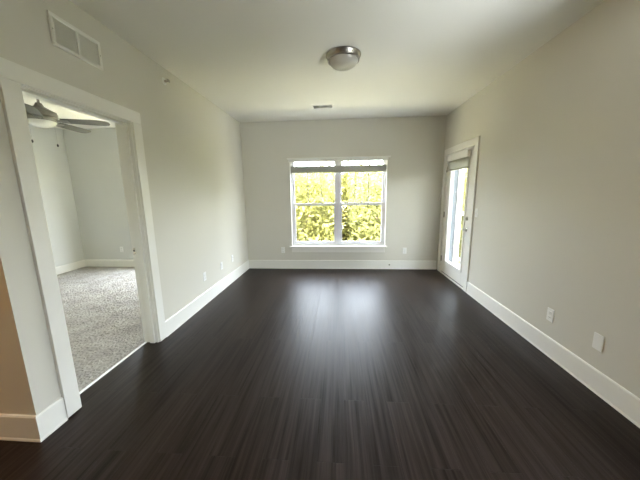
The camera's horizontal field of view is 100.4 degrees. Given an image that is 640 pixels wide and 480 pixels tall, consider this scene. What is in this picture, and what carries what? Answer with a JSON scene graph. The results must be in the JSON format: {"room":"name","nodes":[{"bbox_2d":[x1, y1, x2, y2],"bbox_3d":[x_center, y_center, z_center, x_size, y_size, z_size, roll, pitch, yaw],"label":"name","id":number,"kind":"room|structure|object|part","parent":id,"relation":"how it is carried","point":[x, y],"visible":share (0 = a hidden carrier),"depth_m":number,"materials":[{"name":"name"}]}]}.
{"room":"empty living room","nodes":[
{"label":"empty living room","id":0,"kind":"room"},
{"bbox_2d":[0,349,15,413],"bbox_3d":[-3.609,-0.150,1.572,3.570,2.740,0.117,0,10,4],"label":"wall","id":1,"kind":"structure","parent":0,"point":[6,401],"depth_m":1.57,"materials":[{"name":"beige paint"}]},
{"bbox_2d":[0,397,67,441],"bbox_3d":[-3.442,1.116,1.785,3.568,0.168,0.162,0,10,4],"label":"baseboard","id":2,"kind":"structure","parent":1,"relation":"attached to","point":[13,427],"depth_m":1.60,"materials":[{"name":"white paint"}]},
{"bbox_2d":[28,123,84,266],"bbox_3d":[-5.179,-0.460,3.583,0.150,2.770,3.720,0,10,4],"label":"wall","id":3,"kind":"structure","parent":0,"point":[52,165],"depth_m":5.09,"materials":[{"name":"grey paint"}]},
{"bbox_2d":[63,128,132,259],"bbox_3d":[-3.336,-0.755,5.394,3.569,2.860,0.200,0,10,4],"label":"wall","id":4,"kind":"structure","parent":0,"point":[93,157],"depth_m":5.34,"materials":[{"name":"grey paint"}]},
{"bbox_2d":[56,260,133,274],"bbox_3d":[-3.386,0.814,3.676,3.410,0.176,3.720,0,10,4],"label":"baseboard","id":5,"kind":"structure","parent":4,"relation":"attached to","point":[83,263],"depth_m":5.55,"materials":[{"name":"white paint"}]},
{"bbox_2d":[0,0,247,414],"bbox_3d":[-1.635,-0.466,3.234,0.130,2.740,3.769,0,10,4],"label":"wall","id":6,"kind":"structure","parent":0,"point":[193,150],"depth_m":2.47,"materials":[{"name":"beige paint"}]},
{"bbox_2d":[46,10,103,70],"bbox_3d":[-1.665,-1.354,1.835,0.014,0.194,0.364,0,10,4],"label":"air vent","id":7,"kind":"object","parent":6,"relation":"in","point":[64,35],"visible":1,"depth_m":1.81,"materials":[{"name":"white metal"}]},
{"bbox_2d":[0,57,166,417],"bbox_3d":[-1.716,0.033,2.074,0.171,2.194,1.024,0,10,4],"label":"door frame","id":8,"kind":"structure","parent":6,"relation":"attached to","point":[16,80],"depth_m":1.74,"materials":[{"name":"white paint"}]},
{"bbox_2d":[162,77,169,84],"bbox_3d":[-1.581,-1.633,2.741,0.054,0.072,0.072,0,10,4],"label":"sprinkler","id":9,"kind":"object","parent":6,"relation":"attached to","point":[164,81],"visible":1,"depth_m":2.73,"materials":[{"name":"white plastic"}]},
{"bbox_2d":[165,260,249,336],"bbox_3d":[-1.502,0.701,4.021,0.018,0.168,2.602,0,10,4],"label":"baseboard","id":10,"kind":"structure","parent":6,"relation":"attached to","point":[175,321],"depth_m":3.46,"materials":[{"name":"white paint"}]},
{"bbox_2d":[23,0,603,128],"bbox_3d":[-1.610,-1.658,1.350,7.595,0.250,7.695,0,10,4],"label":"ceiling","id":11,"kind":"structure","parent":0,"point":[255,60],"depth_m":2.40,"materials":[{"name":"paint"}]},
{"bbox_2d":[24,99,109,146],"bbox_3d":[-3.438,-1.514,3.314,1.339,0.650,1.310,0,10,4],"label":"ceiling fan","id":12,"kind":"object","parent":11,"relation":"hanging from","point":[37,114],"visible":0.83,"depth_m":3.26,"materials":[{"name":"silver metal"}]},
{"bbox_3d":[-3.153,-1.420,2.920,0.130,0.039,0.500,-8,12,-36],"label":"blade","id":13,"kind":"part","parent":12,"relation":"part of","materials":[{"name":"grey wood"}]},
{"bbox_3d":[-3.423,-1.425,3.284,0.276,0.074,0.276,0,10,4],"label":"lamp shade","id":14,"kind":"part","parent":12,"relation":"part of","materials":[{"name":"white glass"}]},
{"bbox_3d":[-3.234,-1.485,3.338,0.140,0.022,0.067,-4,10,-19],"label":"blade arm","id":15,"kind":"part","parent":12,"relation":"part of","materials":[{"name":"silver metal"}]},
{"bbox_3d":[-3.432,-1.554,3.718,0.130,0.039,0.500,-1,10,-1],"label":"blade","id":16,"kind":"part","parent":12,"relation":"part of","materials":[{"name":"grey wood"}]},
{"bbox_3d":[-2.998,-1.509,3.417,0.500,0.039,0.130,-4,10,-19],"label":"blade","id":17,"kind":"part","parent":12,"relation":"part of","materials":[{"name":"grey wood"}]},
{"bbox_2d":[311,104,333,108],"bbox_3d":[0.043,-2.013,4.022,0.344,0.008,0.170,0,10,4],"label":"ceiling vent","id":18,"kind":"object","parent":11,"relation":"in","point":[324,106],"visible":1,"depth_m":4.01,"materials":[{"name":"white metal"}]},
{"bbox_2d":[326,46,360,70],"bbox_3d":[0.224,-1.703,2.549,0.334,0.122,0.334,0,10,4],"label":"ceiling light","id":19,"kind":"object","parent":11,"relation":"attached to","point":[341,58],"visible":1,"depth_m":2.46,"materials":[{"name":"white glass"}]},
{"bbox_2d":[0,268,639,479],"bbox_3d":[-1.629,1.251,1.702,7.495,0.120,7.387,0,10,4],"label":"floor","id":20,"kind":"structure","parent":0,"point":[284,374],"depth_m":1.87,"materials":[{"name":"brown wood"}]},
{"bbox_2d":[79,342,146,393],"bbox_3d":[-1.767,1.090,2.262,0.022,0.009,0.816,0,10,4],"label":"threshold","id":21,"kind":"object","parent":20,"relation":"on","point":[141,345],"visible":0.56,"depth_m":2.24,"materials":[{"name":"wood"}]},
{"bbox_2d":[240,115,446,268],"bbox_3d":[0.403,-0.751,5.058,3.935,2.860,0.200,0,10,4],"label":"wall","id":22,"kind":"structure","parent":0,"point":[415,145],"depth_m":4.87,"materials":[{"name":"beige paint"}]},
{"bbox_2d":[287,156,390,251],"bbox_3d":[0.343,-0.644,5.044,1.873,1.763,0.212,0,10,4],"label":"window","id":23,"kind":"structure","parent":22,"relation":"in","point":[337,245],"depth_m":5.08,"materials":[{"name":"white plastic"}]},
{"bbox_3d":[-0.105,-1.074,5.086,0.834,0.831,0.035,0,10,4],"label":"sash","id":24,"kind":"part","parent":23,"relation":"part of","materials":[{"name":"white plastic"}]},
{"bbox_3d":[-0.097,-0.318,5.176,0.834,0.784,0.035,0,10,4],"label":"sash","id":25,"kind":"part","parent":23,"relation":"part of","materials":[{"name":"white plastic"}]},
{"bbox_2d":[290,160,386,173],"bbox_3d":[0.329,-1.372,4.893,1.763,0.263,0.052,0,10,4],"label":"window blind","id":26,"kind":"object","parent":23,"relation":"attached to","point":[346,168],"visible":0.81,"depth_m":4.89,"materials":[{"name":"white plastic"}]},
{"bbox_3d":[0.330,-1.253,4.914,1.759,0.020,0.052,0,10,4],"label":"rail","id":27,"kind":"part","parent":26,"relation":"part of","materials":[{"name":"white plastic"}]},
{"bbox_3d":[0.327,-1.464,4.820,1.870,0.072,0.034,0,10,4],"label":"head casing","id":28,"kind":"part","parent":23,"relation":"part of","materials":[{"name":"white paint"}]},
{"bbox_3d":[0.794,-0.319,5.112,0.834,0.784,0.035,0,10,4],"label":"sash","id":29,"kind":"part","parent":23,"relation":"part of","materials":[{"name":"white plastic"}]},
{"bbox_3d":[0.786,-1.075,5.022,0.834,0.831,0.035,0,10,4],"label":"sash","id":30,"kind":"part","parent":23,"relation":"part of","materials":[{"name":"white plastic"}]},
{"bbox_2d":[249,260,435,268],"bbox_3d":[0.398,0.476,5.161,3.600,0.168,0.018,0,10,4],"label":"baseboard","id":31,"kind":"structure","parent":22,"relation":"attached to","point":[275,264],"depth_m":5.15,"materials":[{"name":"white paint"}]},
{"bbox_2d":[437,0,639,397],"bbox_3d":[2.019,-0.105,1.199,0.160,2.860,7.377,0,10,4],"label":"wall","id":32,"kind":"structure","parent":0,"point":[556,227],"depth_m":2.14,"materials":[{"name":"beige paint"}]},
{"bbox_2d":[450,169,464,266],"bbox_3d":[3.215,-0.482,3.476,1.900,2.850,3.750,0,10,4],"label":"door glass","id":33,"kind":"object","parent":32,"relation":"attached to","point":[454,259],"visible":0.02,"depth_m":5.06,"materials":[{"name":"glass"}]},
{"bbox_2d":[437,136,479,291],"bbox_3d":[2.208,-0.400,4.236,0.214,2.158,1.156,0,10,4],"label":"door","id":34,"kind":"structure","parent":32,"relation":"in","point":[457,275],"depth_m":4.16,"materials":[{"name":"white paint"}]},
{"bbox_3d":[2.239,0.654,4.418,0.166,0.016,0.926,0,10,4],"label":"sill","id":35,"kind":"part","parent":34,"relation":"part of","materials":[{"name":"white paint"}]},
{"bbox_2d":[439,150,470,199],"bbox_3d":[2.133,-0.989,4.256,0.056,0.707,0.960,0,10,4],"label":"door blind","id":36,"kind":"object","parent":34,"relation":"attached to","point":[458,161],"visible":1,"depth_m":4.04,"materials":[{"name":"white fabric"}]},
{"bbox_3d":[2.120,-1.094,4.112,0.038,0.020,0.686,0,10,4],"label":"rail","id":37,"kind":"part","parent":36,"relation":"part of","materials":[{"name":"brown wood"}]},
{"bbox_3d":[2.182,-0.397,4.239,0.062,1.708,0.664,0,10,4],"label":"glass frame","id":38,"kind":"part","parent":34,"relation":"part of","materials":[{"name":"white paint"}]},
{"bbox_2d":[546,307,553,322],"bbox_3d":[2.017,0.657,2.336,0.009,0.116,0.072,0,10,4],"label":"outlet","id":39,"kind":"object","parent":32,"relation":"attached to","point":[550,312],"visible":1,"depth_m":2.33,"materials":[{"name":"white plastic"}]},
{"bbox_2d":[466,282,639,427],"bbox_3d":[1.909,1.194,0.890,0.018,0.168,6.008,0,10,4],"label":"baseboard","id":40,"kind":"structure","parent":32,"relation":"attached to","point":[625,402],"depth_m":2.12,"materials":[{"name":"white paint"}]},
{"bbox_2d":[592,332,604,352],"bbox_3d":[1.987,0.729,1.903,0.008,0.120,0.074,0,10,4],"label":"blank plate","id":41,"kind":"object","parent":32,"relation":"attached to","point":[598,340],"visible":1,"depth_m":1.90,"materials":[{"name":"white plastic"}]},
{"label":"outside","id":42,"kind":"structure","parent":0,"visible":0},
{"bbox_3d":[5.571,-0.858,32.829,90.000,0.200,54.400,0,10,4],"label":"ground","id":43,"kind":"structure","parent":42,"visible":0},
{"bbox_2d":[295,165,342,240],"bbox_3d":[-1.223,-0.256,11.452,4.438,6.112,4.437,0,10,4],"label":"tree","id":44,"kind":"object","parent":43,"relation":"on","point":[322,232],"visible":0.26,"depth_m":9.88,"materials":[{"name":"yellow plant"}]},
{"bbox_2d":[305,161,379,240],"bbox_3d":[1.336,-1.324,15.745,4.405,6.679,4.521,0,10,4],"label":"tree","id":45,"kind":"object","parent":43,"relation":"on","point":[344,181],"visible":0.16,"depth_m":14.12,"materials":[{"name":"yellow plant"}]},
{"bbox_2d":[345,171,466,262],"bbox_3d":[3.283,-0.088,11.167,4.440,5.763,4.430,0,10,4],"label":"tree","id":46,"kind":"object","parent":43,"relation":"on","point":[360,211],"visible":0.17,"depth_m":9.94,"materials":[{"name":"green plant"}]},
{"bbox_2d":[458,165,467,263],"bbox_3d":[7.756,-0.512,10.963,4.405,6.529,4.521,0,10,4],"label":"tree","id":47,"kind":"object","parent":43,"relation":"on","point":[467,165],"visible":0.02,"depth_m":11.21,"materials":[{"name":"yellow plant"}]},
{"bbox_3d":[-3.449,0.947,3.750,3.573,0.110,4.030,0,10,4],"label":"floor","id":48,"kind":"structure","parent":0,"visible":0},
{"bbox_2d":[57,266,144,391],"bbox_3d":[-3.384,0.873,3.686,3.413,0.009,3.722,0,10,4],"label":"carpet","id":49,"kind":"object","parent":48,"relation":"on","point":[101,306],"visible":0.39,"depth_m":3.25,"materials":[{"name":"grey carpet"}]}
]}

